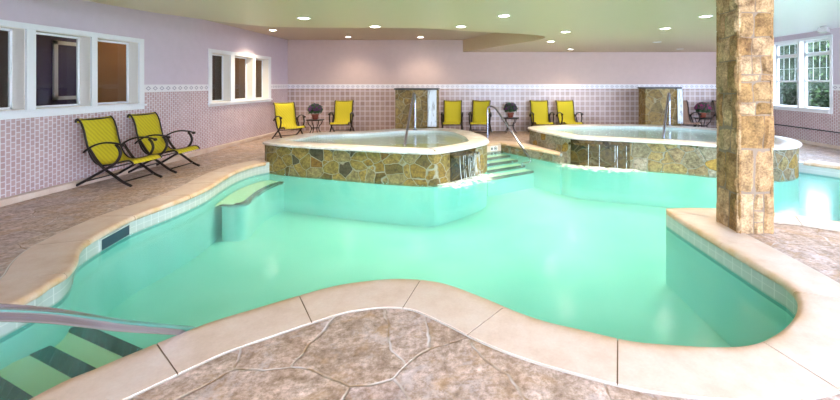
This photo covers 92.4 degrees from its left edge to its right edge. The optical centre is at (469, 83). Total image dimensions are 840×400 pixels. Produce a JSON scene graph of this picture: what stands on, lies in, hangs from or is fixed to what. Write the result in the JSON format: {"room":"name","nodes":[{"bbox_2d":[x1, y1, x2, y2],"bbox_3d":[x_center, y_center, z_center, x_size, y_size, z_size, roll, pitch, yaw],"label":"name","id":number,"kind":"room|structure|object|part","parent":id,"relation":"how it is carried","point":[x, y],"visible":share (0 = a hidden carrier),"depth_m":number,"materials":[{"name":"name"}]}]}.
{"room":"spa","nodes":[
{"label":"spa","id":0,"kind":"room"},
{"bbox_2d":[0,355,70,396],"bbox_3d":[-2.707,2.065,2.599,1.435,0.050,0.500,0,0,23],"label":"step","id":1,"kind":"structure","parent":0,"point":[29,374],"depth_m":2.80,"materials":[{"name":"paint"}]},
{"bbox_2d":[29,345,95,377],"bbox_3d":[-2.630,2.062,2.781,1.435,0.056,0.116,0,0,23],"label":"trim","id":2,"kind":"structure","parent":1,"relation":"on","point":[51,356],"depth_m":2.93,"materials":[{"name":"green tile"}]},
{"bbox_2d":[55,332,121,367],"bbox_3d":[-2.722,2.185,3.002,1.902,0.050,0.500,0,0,23],"label":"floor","id":3,"kind":"structure","parent":0,"point":[96,356],"depth_m":3.23,"materials":[{"name":"paint"}]},
{"bbox_2d":[68,327,141,356],"bbox_3d":[-2.645,2.182,3.184,1.902,0.056,0.116,0,0,23],"label":"trim","id":4,"kind":"structure","parent":3,"relation":"on","point":[120,347],"depth_m":3.35,"materials":[{"name":"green tile"}]},
{"bbox_2d":[0,30,261,107],"bbox_3d":[-9.150,0.050,11.000,0.100,3.100,16.000,0,0,0],"label":"window panes","id":5,"kind":"structure","parent":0,"point":[66,54],"depth_m":9.20,"materials":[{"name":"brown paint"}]},
{"bbox_2d":[53,40,75,99],"bbox_3d":[-9.080,-0.300,9.110,0.040,1.300,0.780,0,0,0],"label":"picture frame","id":6,"kind":"object","parent":5,"relation":"attached to","point":[55,43],"visible":0.57,"depth_m":8.76,"materials":[{"name":"white paint"}]},
{"bbox_2d":[0,0,287,198],"bbox_3d":[-6.300,0.050,5.500,0.200,3.100,16.200,0,0,0],"label":"wall","id":7,"kind":"structure","parent":0,"point":[36,153],"depth_m":7.75,"materials":[{"name":"paint"}]},
{"bbox_2d":[0,19,146,119],"bbox_3d":[-6.268,-0.188,6.100,0.265,1.324,3.000,0,0,0],"label":"window","id":8,"kind":"structure","parent":7,"relation":"in","point":[21,36],"depth_m":6.27,"materials":[{"name":"white paint"}]},
{"bbox_3d":[-6.378,-0.205,5.150,0.025,1.130,0.840,0,0,0],"label":"sash","id":9,"kind":"part","parent":8,"relation":"part of","materials":[{"name":"white paint"}]},
{"bbox_3d":[-6.378,-0.205,6.110,0.025,1.130,0.840,0,0,0],"label":"sash","id":10,"kind":"part","parent":8,"relation":"part of","materials":[{"name":"white paint"}]},
{"bbox_3d":[-6.378,-0.205,7.050,0.025,1.130,0.840,0,0,0],"label":"sash","id":11,"kind":"part","parent":8,"relation":"part of","materials":[{"name":"white paint"}]},
{"bbox_2d":[0,129,290,206],"bbox_3d":[-6.145,1.555,5.500,0.110,0.090,16.200,0,0,0],"label":"baseboard","id":12,"kind":"structure","parent":7,"relation":"attached to","point":[29,195],"depth_m":6.61,"materials":[{"name":"tile"}]},
{"bbox_2d":[208,49,272,106],"bbox_3d":[-6.268,-0.150,10.945,0.265,1.380,2.990,0,0,0],"label":"window","id":13,"kind":"structure","parent":7,"relation":"in","point":[228,57],"depth_m":10.57,"materials":[{"name":"white paint"}]},
{"bbox_3d":[-6.378,-0.155,9.955,0.025,1.190,0.750,0,0,0],"label":"sash","id":14,"kind":"part","parent":13,"relation":"part of","materials":[{"name":"white paint"}]},
{"bbox_3d":[-6.378,-0.155,10.950,0.025,1.190,0.900,0,0,0],"label":"sash","id":15,"kind":"part","parent":13,"relation":"part of","materials":[{"name":"white paint"}]},
{"bbox_3d":[-6.378,-0.155,11.910,0.025,1.190,0.780,0,0,0],"label":"sash","id":16,"kind":"part","parent":13,"relation":"part of","materials":[{"name":"brown glass"}]},
{"bbox_2d":[0,173,839,399],"bbox_3d":[1.604,1.593,5.669,12.651,0.001,11.061,0,0,0],"label":"trim","id":17,"kind":"structure","parent":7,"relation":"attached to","point":[836,393],"depth_m":2.32,"materials":[{"name":"tile"}]},
{"bbox_2d":[5,217,839,399],"bbox_3d":[1.604,1.592,5.670,12.629,0.001,11.041,0,0,0],"label":"trim","id":18,"kind":"structure","parent":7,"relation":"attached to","point":[796,217],"depth_m":2.35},
{"bbox_2d":[214,180,278,206],"bbox_3d":[-3.975,1.960,7.491,0.641,0.001,2.211,0,0,0],"label":"floor","id":19,"kind":"structure","parent":0,"point":[242,194],"depth_m":7.16,"materials":[{"name":"paint"}]},
{"bbox_2d":[222,182,283,240],"bbox_3d":[-3.712,2.255,7.311,0.335,0.590,1.702,0,0,11],"label":"wall","id":20,"kind":"structure","parent":0,"point":[239,223],"depth_m":6.75,"materials":[{"name":"paint"}]},
{"bbox_2d":[218,181,283,207],"bbox_3d":[-3.773,1.976,7.288,0.354,0.048,1.833,0,0,7],"label":"trim","id":21,"kind":"structure","parent":20,"relation":"attached to","point":[247,201],"depth_m":6.94,"materials":[{"name":"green tile"}]},
{"bbox_2d":[208,20,491,39],"bbox_3d":[-1.700,-1.550,5.600,9.400,0.100,16.400,0,0,0],"label":"ceiling","id":22,"kind":"structure","parent":0,"point":[288,33],"depth_m":11.88,"materials":[{"name":"beige paint"}]},
{"bbox_2d":[85,0,716,51],"bbox_3d":[1.740,-1.090,5.500,13.720,0.001,16.200,0,0,0],"label":"ceiling","id":23,"kind":"structure","parent":0,"point":[593,25],"depth_m":6.66,"materials":[{"name":"paint"}]},
{"bbox_2d":[297,17,310,19],"bbox_3d":[-2.738,-1.082,6.586,0.216,0.014,0.216,0,0,0],"label":"recessed light","id":24,"kind":"object","parent":23,"relation":"in","point":[302,18],"visible":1,"depth_m":6.60,"materials":[{"name":"white paint"}]},
{"bbox_2d":[698,15,712,17],"bbox_3d":[3.778,-1.082,6.412,0.216,0.014,0.216,0,0,0],"label":"recessed light","id":25,"kind":"object","parent":23,"relation":"in","point":[703,16],"visible":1,"depth_m":6.41,"materials":[{"name":"white"}]},
{"bbox_2d":[0,152,839,369],"bbox_3d":[1.023,2.235,6.416,12.403,0.770,8.518,0,0,-21],"label":"floor","id":26,"kind":"structure","parent":0,"point":[611,269],"depth_m":5.35,"materials":[{"name":"paint"}]},
{"bbox_2d":[0,303,195,334],"bbox_3d":[-1.696,1.556,1.823,0.119,1.972,2.626,0,0,-13],"label":"pool handrail","id":27,"kind":"object","parent":26,"relation":"on","point":[8,312],"visible":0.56,"depth_m":1.68,"materials":[{"name":"metal"}]},
{"bbox_2d":[262,128,488,226],"bbox_3d":[-1.973,1.870,8.992,4.773,1.340,3.848,0,0,0],"label":"hot tub","id":28,"kind":"object","parent":26,"relation":"on","point":[370,176],"visible":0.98,"depth_m":7.57,"materials":[{"name":"stone"}]},
{"bbox_2d":[292,131,468,147],"bbox_3d":[-2.015,1.390,8.921,3.977,0.340,3.111,0,0,0],"label":"basin","id":29,"kind":"object","parent":28,"relation":"in","point":[348,139],"depth_m":9.84,"materials":[{"name":"tile"}]},
{"bbox_2d":[403,92,416,146],"bbox_3d":[-1.400,0.884,9.310,0.123,1.336,2.342,0,0,-2],"label":"pool handrail","id":30,"kind":"object","parent":28,"relation":"attached to","point":[413,93],"visible":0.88,"depth_m":9.62,"materials":[{"name":"metal"}]},
{"bbox_2d":[487,155,510,160],"bbox_3d":[0.548,1.907,10.221,1.230,0.056,0.066,0,0,-35],"label":"trim","id":31,"kind":"structure","parent":26,"relation":"attached to","point":[504,156],"depth_m":10.34,"materials":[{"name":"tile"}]},
{"bbox_2d":[528,124,801,214],"bbox_3d":[4.295,1.860,9.609,5.460,1.360,4.383,0,0,0],"label":"hot tub","id":32,"kind":"object","parent":26,"relation":"on","point":[680,168],"visible":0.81,"depth_m":8.43,"materials":[{"name":"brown stone"}]},
{"bbox_2d":[546,126,774,141],"bbox_3d":[4.367,1.380,9.979,5.035,0.360,2.864,0,0,24],"label":"basin","id":33,"kind":"object","parent":32,"relation":"in","point":[558,133],"depth_m":10.57,"materials":[{"name":"tile"}]},
{"bbox_2d":[662,92,671,138],"bbox_3d":[5.090,0.891,10.319,0.130,1.323,2.560,0,0,29],"label":"pool handrail","id":34,"kind":"object","parent":32,"relation":"on","point":[668,100],"visible":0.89,"depth_m":10.70,"materials":[{"name":"metal"}]},
{"label":"pool water","id":35,"kind":"object","parent":26,"relation":"in","visible":0},
{"bbox_2d":[438,173,495,187],"bbox_3d":[0.108,1.794,7.342,1.719,0.001,1.794,0,0,0],"label":"foam","id":36,"kind":"object","parent":35,"relation":"on","point":[486,175],"visible":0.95,"depth_m":7.36,"materials":[{"name":"white"}]},
{"bbox_2d":[562,164,645,172],"bbox_3d":[2.638,1.794,8.429,2.161,0.001,1.537,0,0,0],"label":"foam","id":37,"kind":"object","parent":35,"relation":"on","point":[573,165],"visible":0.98,"depth_m":8.49,"materials":[{"name":"white"}]},
{"bbox_2d":[0,131,839,399],"bbox_3d":[1.425,1.600,5.500,15.250,0.001,16.200,0,0,0],"label":"floor","id":38,"kind":"structure","parent":0,"point":[377,354],"depth_m":2.39,"materials":[{"name":"beige stone"}]},
{"bbox_2d":[74,115,162,186],"bbox_3d":[-5.696,1.069,6.520,0.928,1.070,0.710,0,0,0],"label":"lounge chair","id":39,"kind":"object","parent":38,"relation":"on","point":[104,147],"visible":1,"depth_m":6.48,"materials":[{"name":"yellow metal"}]},
{"bbox_3d":[-5.768,1.265,6.200,0.742,0.678,0.042,0,0,0],"label":"leg","id":40,"kind":"part","parent":39,"relation":"part of","materials":[{"name":"brown metal"}]},
{"bbox_3d":[-5.672,0.983,6.195,0.634,0.174,0.060,0,0,0],"label":"armrest","id":41,"kind":"part","parent":39,"relation":"part of","materials":[{"name":"brown metal"}]},
{"bbox_3d":[-5.700,0.909,6.235,0.920,0.749,0.028,0,0,0],"label":"sling rail","id":42,"kind":"part","parent":39,"relation":"part of","materials":[{"name":"brown metal"}]},
{"bbox_3d":[-5.595,1.297,6.215,0.686,0.615,0.042,0,0,0],"label":"leg","id":43,"kind":"part","parent":39,"relation":"part of","materials":[{"name":"brown metal"}]},
{"bbox_3d":[-5.689,0.916,6.520,0.914,0.743,0.540,0,0,0],"label":"sling seat","id":44,"kind":"part","parent":39,"relation":"part of","materials":[{"name":"yellow fabric"}]},
{"bbox_3d":[-5.768,1.265,6.840,0.742,0.678,0.042,0,0,0],"label":"leg","id":45,"kind":"part","parent":39,"relation":"part of","materials":[{"name":"brown metal"}]},
{"bbox_3d":[-5.700,0.909,6.805,0.920,0.749,0.028,0,0,0],"label":"sling rail","id":46,"kind":"part","parent":39,"relation":"part of","materials":[{"name":"brown metal"}]},
{"bbox_3d":[-5.672,0.983,6.845,0.634,0.174,0.060,0,0,0],"label":"armrest","id":47,"kind":"part","parent":39,"relation":"part of","materials":[{"name":"brown metal"}]},
{"bbox_3d":[-5.595,1.297,6.825,0.686,0.615,0.042,0,0,0],"label":"leg","id":48,"kind":"part","parent":39,"relation":"part of","materials":[{"name":"brown metal"}]},
{"bbox_2d":[127,112,199,173],"bbox_3d":[-5.686,1.069,7.460,0.928,1.070,0.710,0,0,0],"label":"lounge chair","id":49,"kind":"object","parent":38,"relation":"on","point":[147,124],"visible":0.96,"depth_m":7.44,"materials":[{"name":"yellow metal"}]},
{"bbox_3d":[-5.758,1.265,7.140,0.742,0.678,0.042,0,0,0],"label":"leg","id":50,"kind":"part","parent":49,"relation":"part of","materials":[{"name":"brown metal"}]},
{"bbox_3d":[-5.662,0.983,7.135,0.634,0.174,0.060,0,0,0],"label":"armrest","id":51,"kind":"part","parent":49,"relation":"part of","materials":[{"name":"brown metal"}]},
{"bbox_3d":[-5.690,0.909,7.175,0.920,0.749,0.028,0,0,0],"label":"sling rail","id":52,"kind":"part","parent":49,"relation":"part of","materials":[{"name":"brown metal"}]},
{"bbox_3d":[-5.585,1.297,7.155,0.686,0.615,0.042,0,0,0],"label":"leg","id":53,"kind":"part","parent":49,"relation":"part of","materials":[{"name":"brown metal"}]},
{"bbox_3d":[-5.679,0.916,7.460,0.914,0.743,0.540,0,0,0],"label":"sling seat","id":54,"kind":"part","parent":49,"relation":"part of","materials":[{"name":"yellow fabric"}]},
{"bbox_3d":[-5.758,1.265,7.780,0.742,0.678,0.042,0,0,0],"label":"leg","id":55,"kind":"part","parent":49,"relation":"part of","materials":[{"name":"brown metal"}]},
{"bbox_3d":[-5.690,0.909,7.745,0.920,0.749,0.028,0,0,0],"label":"sling rail","id":56,"kind":"part","parent":49,"relation":"part of","materials":[{"name":"brown metal"}]},
{"bbox_3d":[-5.662,0.983,7.785,0.634,0.174,0.060,0,0,0],"label":"armrest","id":57,"kind":"part","parent":49,"relation":"part of","materials":[{"name":"brown metal"}]},
{"bbox_3d":[-5.585,1.297,7.765,0.686,0.615,0.042,0,0,0],"label":"leg","id":58,"kind":"part","parent":49,"relation":"part of","materials":[{"name":"brown metal"}]},
{"bbox_2d":[271,102,305,138],"bbox_3d":[-5.224,1.069,11.555,0.710,1.070,0.928,0,0,-44],"label":"lounge chair","id":59,"kind":"object","parent":38,"relation":"on","point":[285,113],"visible":0.98,"depth_m":11.71,"materials":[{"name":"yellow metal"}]},
{"bbox_3d":[-5.504,1.265,11.383,0.042,0.678,0.742,0,0,-44],"label":"leg","id":60,"kind":"part","parent":59,"relation":"part of","materials":[{"name":"brown metal"}]},
{"bbox_3d":[-5.220,0.916,11.550,0.540,0.743,0.914,0,0,-44],"label":"sling seat","id":61,"kind":"part","parent":59,"relation":"part of","materials":[{"name":"yellow fabric"}]},
{"bbox_2d":[306,119,324,132],"bbox_3d":[-4.800,1.348,12.400,0.560,0.500,0.560,0,0,0],"label":"side table","id":62,"kind":"object","parent":38,"relation":"on","point":[307,120],"visible":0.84,"depth_m":12.31,"materials":[{"name":"brown metal"}]},
{"bbox_2d":[307,103,322,119],"bbox_3d":[-4.804,0.840,12.399,0.456,0.516,0.449,0,0,-31],"label":"potted flower","id":63,"kind":"object","parent":62,"relation":"on","point":[314,108],"visible":1,"depth_m":12.30,"materials":[{"name":"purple plant"}]},
{"bbox_3d":[-4.800,1.020,12.400,0.216,0.155,0.214,0,0,0],"label":"pot","id":64,"kind":"part","parent":63,"relation":"part of","materials":[{"name":"ceramic"}]},
{"bbox_2d":[328,100,353,131],"bbox_3d":[-4.121,1.069,12.856,0.710,1.070,0.928,0,0,-7],"label":"lounge chair","id":65,"kind":"object","parent":38,"relation":"on","point":[343,110],"visible":0.97,"depth_m":13.11,"materials":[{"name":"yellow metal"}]},
{"bbox_3d":[-4.120,0.916,12.849,0.540,0.743,0.914,0,0,-7],"label":"sling seat","id":66,"kind":"part","parent":65,"relation":"part of","materials":[{"name":"yellow fabric"}]},
{"bbox_2d":[394,88,439,128],"bbox_3d":[-1.485,0.858,11.287,1.210,1.485,0.665,0,0,0],"label":"stone fountain","id":67,"kind":"object","parent":38,"relation":"on","point":[427,99],"visible":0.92,"depth_m":11.05,"materials":[{"name":"stone"}]},
{"bbox_2d":[441,100,462,129],"bbox_3d":[-0.570,1.069,12.856,0.710,1.070,0.928,0,0,0],"label":"lounge chair","id":68,"kind":"object","parent":38,"relation":"on","point":[453,114],"visible":0.92,"depth_m":13.12,"materials":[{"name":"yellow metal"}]},
{"bbox_3d":[-0.570,0.916,12.849,0.540,0.743,0.914,0,0,0],"label":"sling seat","id":69,"kind":"part","parent":68,"relation":"part of","materials":[{"name":"yellow fabric"}]},
{"bbox_2d":[468,100,491,133],"bbox_3d":[0.331,1.069,12.856,0.710,1.070,0.928,0,0,7],"label":"lounge chair","id":70,"kind":"object","parent":38,"relation":"on","point":[479,108],"visible":0.88,"depth_m":13.12,"materials":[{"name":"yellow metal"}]},
{"bbox_3d":[0.330,0.916,12.849,0.540,0.743,0.914,0,0,7],"label":"sling seat","id":71,"kind":"part","parent":70,"relation":"part of","materials":[{"name":"yellow fabric"}]},
{"bbox_2d":[487,106,531,166],"bbox_3d":[0.963,1.329,10.581,0.223,1.448,1.824,0,0,-34],"label":"pool handrail","id":72,"kind":"object","parent":38,"relation":"on","point":[488,107],"visible":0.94,"depth_m":10.71,"materials":[{"name":"metal"}]},
{"bbox_2d":[503,117,518,132],"bbox_3d":[1.330,1.348,13.100,0.560,0.500,0.560,0,0,0],"label":"side table","id":73,"kind":"object","parent":38,"relation":"on","point":[505,118],"visible":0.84,"depth_m":13.00,"materials":[{"name":"brown metal"}]},
{"bbox_2d":[504,102,517,117],"bbox_3d":[1.332,0.849,13.093,0.465,0.496,0.450,0,0,0],"label":"potted flower","id":74,"kind":"object","parent":73,"relation":"on","point":[509,107],"visible":1,"depth_m":13.00,"materials":[{"name":"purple plant"}]},
{"bbox_2d":[528,100,554,131],"bbox_3d":[2.300,1.069,12.856,0.710,1.070,0.928,0,0,-3],"label":"lounge chair","id":75,"kind":"object","parent":38,"relation":"on","point":[539,114],"visible":0.88,"depth_m":13.13,"materials":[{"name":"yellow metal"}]},
{"bbox_3d":[2.300,0.916,12.849,0.540,0.743,0.914,0,0,-3],"label":"sling seat","id":76,"kind":"part","parent":75,"relation":"part of","materials":[{"name":"yellow fabric"}]},
{"bbox_2d":[555,100,582,124],"bbox_3d":[3.179,1.069,12.856,0.710,1.070,0.928,0,0,-7],"label":"lounge chair","id":77,"kind":"object","parent":38,"relation":"on","point":[565,114],"visible":0.8,"depth_m":13.12,"materials":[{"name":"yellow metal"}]},
{"bbox_2d":[638,87,682,125],"bbox_3d":[5.770,0.848,12.162,1.100,1.505,0.615,0,0,0],"label":"stone fountain","id":78,"kind":"object","parent":38,"relation":"on","point":[652,100],"visible":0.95,"depth_m":11.95,"materials":[{"name":"stone"}]},
{"bbox_2d":[681,100,701,126],"bbox_3d":[6.900,1.069,12.856,0.710,1.070,0.928,0,0,0],"label":"lounge chair","id":79,"kind":"object","parent":38,"relation":"on","point":[686,116],"visible":0.44,"depth_m":13.07,"materials":[{"name":"brown metal"}]},
{"bbox_2d":[693,117,712,127],"bbox_3d":[7.600,1.348,13.050,0.560,0.500,0.560,0,0,0],"label":"side table","id":80,"kind":"object","parent":38,"relation":"on","point":[695,118],"visible":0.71,"depth_m":12.98,"materials":[{"name":"brown metal"}]},
{"bbox_2d":[694,102,711,117],"bbox_3d":[7.594,0.835,13.052,0.492,0.524,0.501,0,0,0],"label":"potted flower","id":81,"kind":"object","parent":80,"relation":"on","point":[703,107],"visible":0.99,"depth_m":12.96,"materials":[{"name":"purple plant"}]},
{"bbox_2d":[712,100,716,127],"bbox_3d":[8.300,1.069,12.806,0.710,1.070,0.928,0,0,2],"label":"lounge chair","id":82,"kind":"object","parent":38,"relation":"on","point":[713,101],"visible":0.16,"depth_m":13.12,"materials":[{"name":"brown metal"}]},
{"bbox_2d":[716,0,774,233],"bbox_3d":[3.041,0.254,4.440,0.431,2.696,0.434,0,0,0],"label":"stone column","id":83,"kind":"structure","parent":38,"relation":"on","point":[744,28],"depth_m":4.25,"materials":[{"name":"beige stone"}]},
{"bbox_2d":[144,84,839,91],"bbox_3d":[1.435,0.085,5.600,15.670,0.150,16.400,0,0,0],"label":"tile trim","id":84,"kind":"structure","parent":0,"point":[290,86],"depth_m":13.60,"materials":[{"name":"tile"}]},
{"bbox_2d":[487,145,500,152],"bbox_3d":[0.405,2.075,10.570,1.100,0.850,0.030,0,0,-35],"label":"wall","id":85,"kind":"structure","parent":0,"point":[499,146],"depth_m":10.70,"materials":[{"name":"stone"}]},
{"bbox_2d":[99,223,129,250],"bbox_3d":[-4.022,1.731,4.538,0.018,0.128,0.510,0,0,-12],"label":"skimmer","id":86,"kind":"object","parent":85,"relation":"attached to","point":[106,241],"visible":0.98,"depth_m":4.51,"materials":[{"name":"plastic"}]},
{"bbox_2d":[0,141,839,399],"bbox_3d":[1.029,1.621,6.419,13.118,0.067,9.174,0,0,-21],"label":"pool coping","id":87,"kind":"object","parent":85,"relation":"attached to","point":[758,371],"depth_m":2.59,"materials":[{"name":"stone"}]},
{"bbox_2d":[0,154,839,342],"bbox_3d":[1.016,1.833,6.419,12.368,0.035,8.467,0,0,-21],"label":"trim","id":88,"kind":"structure","parent":85,"relation":"attached to","point":[59,303],"depth_m":4.22,"materials":[{"name":"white tile"}]},
{"bbox_2d":[0,150,839,338],"bbox_3d":[1.016,1.710,6.419,12.368,0.210,8.467,0,0,-21],"label":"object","id":89,"kind":"structure","parent":85,"relation":"attached to","point":[764,284],"depth_m":4.19,"materials":[{"name":"tile"}]},
{"bbox_2d":[491,146,497,150],"bbox_3d":[0.650,1.725,10.708,0.240,0.124,0.025,0,0,-35],"label":"tile","id":90,"kind":"structure","parent":85,"relation":"attached to","point":[493,148],"depth_m":10.70,"materials":[{"name":"white tile"}]},
{"bbox_2d":[487,151,502,154],"bbox_3d":[0.380,1.837,10.457,1.230,0.056,0.066,0,0,-35],"label":"trim","id":91,"kind":"structure","parent":85,"relation":"attached to","point":[496,152],"depth_m":10.62,"materials":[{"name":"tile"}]},
{"bbox_2d":[487,159,514,163],"bbox_3d":[0.638,1.990,10.092,1.230,0.050,0.320,0,0,-35],"label":"step","id":92,"kind":"structure","parent":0,"point":[503,159],"depth_m":10.28,"materials":[{"name":"paint"}]},
{"bbox_2d":[487,160,517,166],"bbox_3d":[0.715,1.987,9.984,1.230,0.056,0.066,0,0,-35],"label":"trim","id":93,"kind":"structure","parent":92,"relation":"attached to","point":[510,161],"depth_m":9.99,"materials":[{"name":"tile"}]},
{"bbox_2d":[288,40,716,130],"bbox_3d":[1.435,0.050,13.700,15.670,3.100,0.200,0,0,0],"label":"wall","id":94,"kind":"structure","parent":0,"point":[309,61],"depth_m":13.60,"materials":[{"name":"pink paint"}]},
{"bbox_2d":[487,162,517,167],"bbox_3d":[0.638,2.283,10.092,1.230,0.535,0.320,0,0,-35],"label":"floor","id":95,"kind":"structure","parent":0,"point":[516,162],"depth_m":10.02,"materials":[{"name":"paint"}]},
{"bbox_2d":[463,33,544,51],"bbox_3d":[0.530,-1.295,5.922,10.237,0.410,19.787,0,0,19],"label":"ceiling","id":96,"kind":"structure","parent":0,"point":[494,39],"depth_m":11.69,"materials":[{"name":"paint"}]},
{"bbox_2d":[487,164,520,169],"bbox_3d":[0.806,2.075,9.856,1.230,0.050,0.320,0,0,-35],"label":"step","id":97,"kind":"structure","parent":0,"point":[511,165],"depth_m":9.94,"materials":[{"name":"paint"}]},
{"bbox_2d":[487,165,525,173],"bbox_3d":[0.883,2.072,9.747,1.230,0.056,0.066,0,0,-35],"label":"trim","id":98,"kind":"structure","parent":97,"relation":"attached to","point":[519,166],"depth_m":9.69,"materials":[{"name":"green tile"}]},
{"bbox_2d":[487,167,525,174],"bbox_3d":[0.806,2.325,9.856,1.230,0.450,0.320,0,0,-35],"label":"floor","id":99,"kind":"structure","parent":0,"point":[525,167],"depth_m":9.72,"materials":[{"name":"paint"}]},
{"bbox_2d":[487,169,530,180],"bbox_3d":[0.892,2.165,9.561,1.430,0.050,0.320,0,0,-35],"label":"step","id":100,"kind":"structure","parent":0,"point":[522,170],"depth_m":9.67,"materials":[{"name":"tile"}]},
{"bbox_2d":[487,170,533,180],"bbox_3d":[0.969,2.162,9.453,1.430,0.056,0.066,0,0,-35],"label":"trim","id":101,"kind":"structure","parent":100,"relation":"attached to","point":[531,171],"depth_m":9.43,"materials":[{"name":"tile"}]},
{"bbox_2d":[487,173,533,196],"bbox_3d":[0.892,2.370,9.561,1.430,0.360,0.320,0,0,-35],"label":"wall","id":102,"kind":"structure","parent":0,"point":[516,183],"depth_m":9.41,"materials":[{"name":"paint"}]},
{"bbox_2d":[501,145,564,164],"bbox_3d":[1.492,1.749,9.973,0.025,0.182,2.262,0,0,-36],"label":"wall","id":103,"kind":"structure","parent":0,"point":[556,159],"depth_m":9.80,"materials":[{"name":"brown stone"}]},
{"bbox_2d":[773,0,839,37],"bbox_3d":[6.135,-1.430,5.600,6.270,0.100,16.400,0,0,0],"label":"ceiling","id":104,"kind":"structure","parent":0,"point":[791,17],"depth_m":8.18,"materials":[{"name":"white paint"}]},
{"bbox_2d":[817,26,829,33],"bbox_3d":[8.450,-1.300,9.550,0.280,0.160,0.180,0,0,-34],"label":"ceiling speaker","id":105,"kind":"object","parent":104,"relation":"attached to","point":[823,29],"visible":1,"depth_m":9.48},
{"bbox_2d":[773,28,839,145],"bbox_3d":[9.160,0.050,5.500,0.220,3.100,16.200,0,0,0],"label":"wall","id":106,"kind":"structure","parent":0,"point":[821,121],"depth_m":10.48,"materials":[{"name":"paint"}]},
{"bbox_2d":[773,41,796,107],"bbox_3d":[9.140,-0.230,11.520,0.220,1.900,0.920,0,0,0],"label":"window","id":107,"kind":"structure","parent":106,"relation":"in","point":[777,56],"depth_m":11.92,"materials":[{"name":"white paint"}]},
{"bbox_2d":[773,34,832,113],"bbox_3d":[9.135,-0.240,11.020,0.230,2.000,2.080,0,0,0],"label":"trim","id":108,"kind":"structure","parent":106,"relation":"attached to","point":[830,111],"depth_m":10.50,"materials":[{"name":"white paint"}]},
{"bbox_2d":[774,124,839,132],"bbox_3d":[9.035,1.192,5.500,0.030,0.025,16.200,0,0,0],"label":"trim","id":109,"kind":"structure","parent":106,"relation":"attached to","point":[774,124],"depth_m":10.68,"materials":[{"name":"stone"}]},
{"bbox_2d":[775,135,839,149],"bbox_3d":[9.037,1.560,5.500,0.025,0.080,16.200,0,0,0],"label":"baseboard","id":110,"kind":"structure","parent":106,"relation":"attached to","point":[801,141],"depth_m":10.36,"materials":[{"name":"stone"}]},
{"bbox_2d":[799,37,828,110],"bbox_3d":[9.140,-0.230,10.520,0.220,1.900,0.920,0,0,0],"label":"window","id":111,"kind":"structure","parent":106,"relation":"in","point":[804,54],"depth_m":10.92,"materials":[{"name":"white paint"}]},
{"bbox_3d":[-2.887,1.945,2.261,1.276,0.050,0.918,0,0,0],"label":"floor","id":112,"kind":"structure","parent":0,"visible":0},
{"bbox_2d":[0,376,32,399],"bbox_3d":[-2.810,1.942,2.443,1.174,0.056,0.116,0,0,23],"label":"trim","id":113,"kind":"structure","parent":112,"relation":"attached to","point":[8,391],"depth_m":2.48,"materials":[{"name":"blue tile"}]},
{"label":"outside","id":114,"kind":"structure","parent":0,"visible":0},
{"bbox_3d":[34.640,1.725,15.000,50.720,0.150,90.000,0,0,0],"label":"ground","id":115,"kind":"structure","parent":114,"visible":0},
{"bbox_2d":[780,43,812,105],"bbox_3d":[20.490,-0.842,25.399,4.473,5.371,4.479,0,0,0],"label":"evergreen tree","id":116,"kind":"object","parent":115,"relation":"on","point":[788,92],"visible":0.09,"depth_m":24.31,"materials":[{"name":"green plant"}]},
{"bbox_2d":[795,40,828,107],"bbox_3d":[20.673,-0.781,22.044,4.254,5.156,4.275,0,0,0],"label":"evergreen tree","id":117,"kind":"object","parent":115,"relation":"on","point":[817,91],"visible":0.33,"depth_m":21.88,"materials":[{"name":"green plant"}]}
]}

